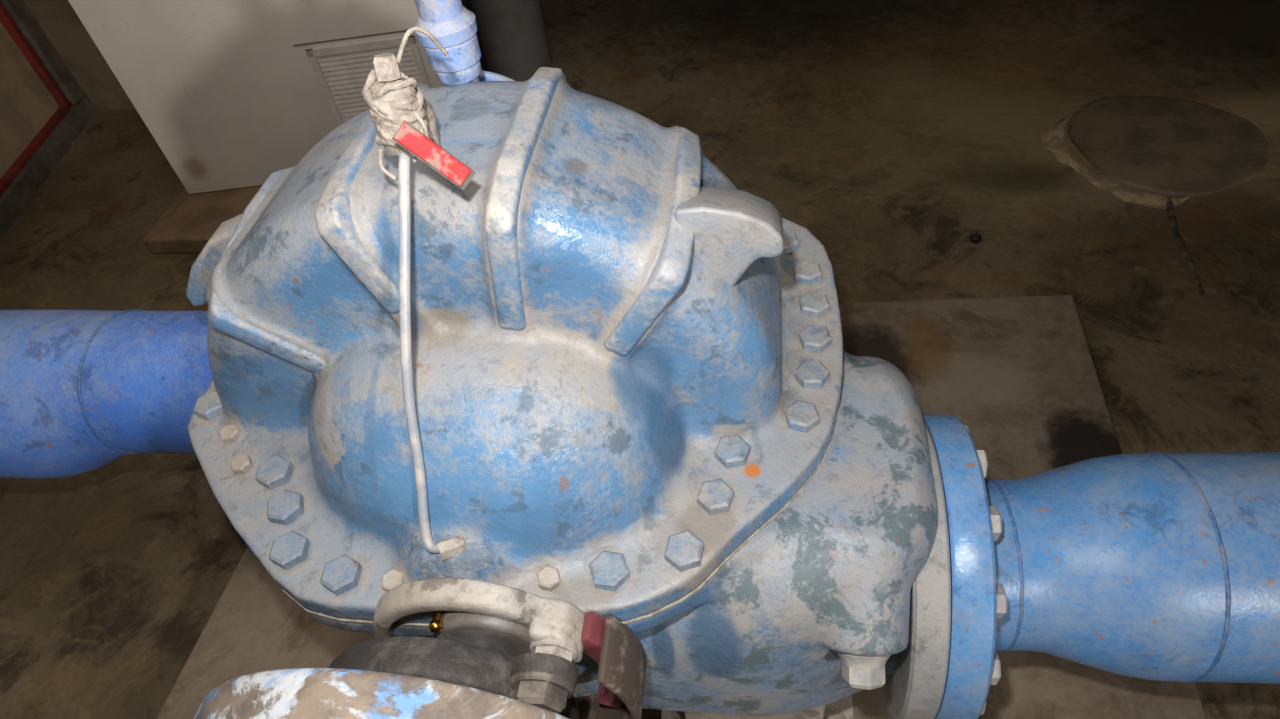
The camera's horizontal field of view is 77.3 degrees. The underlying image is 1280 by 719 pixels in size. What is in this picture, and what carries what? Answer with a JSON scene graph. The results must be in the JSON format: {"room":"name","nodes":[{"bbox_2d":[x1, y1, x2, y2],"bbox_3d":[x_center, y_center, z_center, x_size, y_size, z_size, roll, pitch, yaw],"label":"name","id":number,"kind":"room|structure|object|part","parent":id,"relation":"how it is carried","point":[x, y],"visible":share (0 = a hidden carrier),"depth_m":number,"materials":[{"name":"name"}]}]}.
{"room":"water treatment plant","nodes":[
{"label":"water treatment plant","id":0,"kind":"room"},
{"bbox_2d":[0,22,58,178],"bbox_3d":[-2.251,-0.267,0.803,1.050,2.500,4.300,0,47,9],"label":"wall","id":1,"kind":"structure","parent":0,"point":[26,105],"depth_m":2.85,"materials":[{"name":"beige paint"}]},
{"bbox_2d":[0,1,71,106],"bbox_3d":[-2.331,-1.775,2.212,0.030,2.375,0.025,-8,46,1],"label":"trim","id":2,"kind":"structure","parent":1,"relation":"attached to","point":[6,20],"depth_m":2.92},
{"bbox_2d":[0,101,73,195],"bbox_3d":[-2.056,0.230,1.922,0.030,0.016,3.440,-8,46,1],"label":"trim","id":3,"kind":"structure","parent":1,"relation":"attached to","point":[29,151],"depth_m":2.86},
{"bbox_2d":[0,0,84,103],"bbox_3d":[-2.329,-1.823,2.256,0.045,2.375,0.085,-8,46,1],"label":"trim","id":4,"kind":"structure","parent":1,"relation":"attached to","point":[18,10],"depth_m":2.96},
{"bbox_2d":[0,94,97,239],"bbox_3d":[-2.043,0.241,1.971,0.050,0.070,3.490,-8,46,1],"label":"baseboard","id":5,"kind":"structure","parent":1,"relation":"attached to","point":[21,190],"depth_m":2.86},
{"bbox_2d":[23,0,134,109],"bbox_3d":[-1.714,-1.895,2.214,1.650,2.550,0.100,0,47,9],"label":"wall","id":6,"kind":"structure","parent":0,"point":[59,21],"depth_m":3.01,"materials":[{"name":"beige paint"}]},
{"bbox_2d":[0,0,1279,718],"bbox_3d":[0.599,0.527,1.424,7.700,0.100,10.200,0,47,9],"label":"floor","id":7,"kind":"structure","parent":0,"point":[896,133],"depth_m":2.28,"materials":[{"name":"concrete"}]},
{"bbox_2d":[142,185,261,253],"bbox_3d":[-0.966,-0.618,2.622,1.020,0.060,0.760,0,47,9],"label":"cabinet base","id":8,"kind":"object","parent":7,"relation":"on","point":[187,225],"visible":0.2,"depth_m":2.47,"materials":[{"name":"brown wood"}]},
{"bbox_2d":[68,0,445,193],"bbox_3d":[-1.079,-1.281,2.009,0.950,1.750,0.308,-6,47,3],"label":"tall cabinet","id":9,"kind":"object","parent":8,"relation":"on","point":[233,94],"visible":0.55,"depth_m":2.27,"materials":[{"name":"beige metal"}]},
{"bbox_2d":[306,35,430,126],"bbox_3d":[-0.766,-0.785,2.339,0.310,0.290,0.010,-6,47,3],"label":"vent","id":10,"kind":"object","parent":9,"relation":"attached to","point":[339,69],"depth_m":2.28,"materials":[{"name":"grey metal"}]},
{"bbox_2d":[468,0,551,80],"bbox_3d":[-0.596,-1.965,2.147,0.250,2.500,0.250,0,47,9],"label":"post","id":11,"kind":"object","parent":7,"relation":"on","point":[511,34],"visible":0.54,"depth_m":2.87,"materials":[{"name":"paint"}]},
{"bbox_2d":[186,67,950,718],"bbox_3d":[-0.099,0.124,1.061,0.928,0.926,0.793,0,47,9],"label":"pump","id":12,"kind":"object","parent":7,"relation":"on","point":[660,458],"visible":0.97,"depth_m":0.81,"materials":[{"name":"blue paint"}]},
{"bbox_2d":[0,309,212,478],"bbox_3d":[-1.142,0.038,1.431,1.290,0.347,0.340,0,47,9],"label":"pipe","id":13,"kind":"object","parent":12,"relation":"attached to","point":[81,391],"visible":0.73,"depth_m":1.28,"materials":[{"name":"blue metal"}]},
{"bbox_2d":[194,668,569,718],"bbox_3d":[-0.205,0.450,0.679,0.422,0.422,0.215,0,47,9],"label":"pipe","id":14,"kind":"object","parent":12,"relation":"attached to","point":[294,693],"visible":1,"depth_m":0.59,"materials":[{"name":"metal"}]},
{"bbox_2d":[362,27,475,189],"bbox_3d":[-0.175,-0.196,0.679,0.094,0.148,0.120,0,47,9],"label":"valve","id":15,"kind":"object","parent":12,"relation":"on","point":[403,119],"visible":1,"depth_m":0.64,"materials":[{"name":"beige fabric"}]},
{"bbox_3d":[-0.164,-0.163,0.634,0.053,0.053,0.010,4,48,12],"label":"lever","id":16,"kind":"part","parent":15,"relation":"part of","materials":[{"name":"red paint"}]},
{"bbox_2d":[398,151,466,559],"bbox_3d":[-0.199,0.010,0.731,0.041,0.347,0.203,0,47,9],"label":"tube","id":17,"kind":"object","parent":15,"relation":"attached to","point":[450,547],"visible":0.97,"depth_m":0.71,"materials":[{"name":"paint"}]},
{"bbox_2d":[414,0,481,84],"bbox_3d":[-0.241,-0.593,0.562,0.064,0.908,0.064,26,56,29],"label":"vent pipe","id":18,"kind":"object","parent":12,"relation":"attached to","point":[453,25],"visible":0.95,"depth_m":0.81,"materials":[{"name":"blue metal"}]},
{"bbox_2d":[435,59,481,84],"bbox_3d":[-0.195,-0.313,0.861,0.049,0.016,0.049,0,47,9],"label":"socket","id":19,"kind":"object","parent":18,"relation":"attached to","point":[466,70],"depth_m":0.84,"materials":[{"name":"blue paint"}]},
{"bbox_2d":[478,70,514,81],"bbox_3d":[-0.109,-0.270,1.062,0.186,0.287,0.065,-30,50,-19],"label":"small bore line","id":20,"kind":"object","parent":12,"relation":"attached to","point":[484,75],"visible":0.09,"depth_m":0.95,"materials":[{"name":"blue paint"}]},
{"bbox_3d":[-0.047,0.351,0.843,0.109,0.237,0.065,0,47,9],"label":"bracket arm","id":21,"kind":"part","parent":12,"relation":"part of","materials":[{"name":"metal"}]},
{"bbox_3d":[-0.083,0.164,1.184,0.922,0.406,0.680,0,47,9],"label":"casing","id":22,"kind":"part","parent":12,"relation":"part of","materials":[{"name":"blue paint"}]},
{"bbox_2d":[922,414,1279,718],"bbox_3d":[1.120,0.273,0.957,1.510,0.396,0.407,0,47,9],"label":"pipe","id":23,"kind":"object","parent":12,"relation":"attached to","point":[1155,566],"visible":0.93,"depth_m":0.93,"materials":[{"name":"blue metal"}]},
{"bbox_2d":[157,295,1205,718],"bbox_3d":[0.039,0.479,1.415,1.714,0.100,1.635,0,47,9],"label":"concrete plinth","id":24,"kind":"object","parent":7,"relation":"on","point":[1019,373],"visible":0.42,"depth_m":1.54,"materials":[{"name":"grey concrete"}]},
{"bbox_2d":[969,233,981,243],"bbox_3d":[0.877,-0.316,2.093,0.030,0.028,0.027,0,47,9],"label":"stone","id":25,"kind":"object","parent":7,"relation":"on","point":[974,238],"visible":1,"depth_m":2.08,"materials":[{"name":"grey stone"}]},
{"bbox_2d":[1040,119,1189,208],"bbox_3d":[1.300,-0.549,2.254,0.164,0.006,0.465,-20,47,-10],"label":"sediment","id":26,"kind":"object","parent":7,"relation":"on","point":[1052,137],"visible":1,"depth_m":2.21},
{"bbox_2d":[1069,97,1267,195],"bbox_3d":[1.513,-0.622,2.288,0.505,0.010,0.502,0,47,9],"label":"manhole cover","id":27,"kind":"object","parent":7,"relation":"on","point":[1167,145],"visible":1,"depth_m":2.27,"materials":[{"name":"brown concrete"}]},
{"bbox_2d":[1166,197,1204,296],"bbox_3d":[1.359,-0.285,2.008,0.029,0.024,0.383,6,48,14],"label":"crack","id":28,"kind":"object","parent":7,"relation":"on","point":[1169,206],"depth_m":2.00,"materials":[{"name":"black concrete"}]}
]}

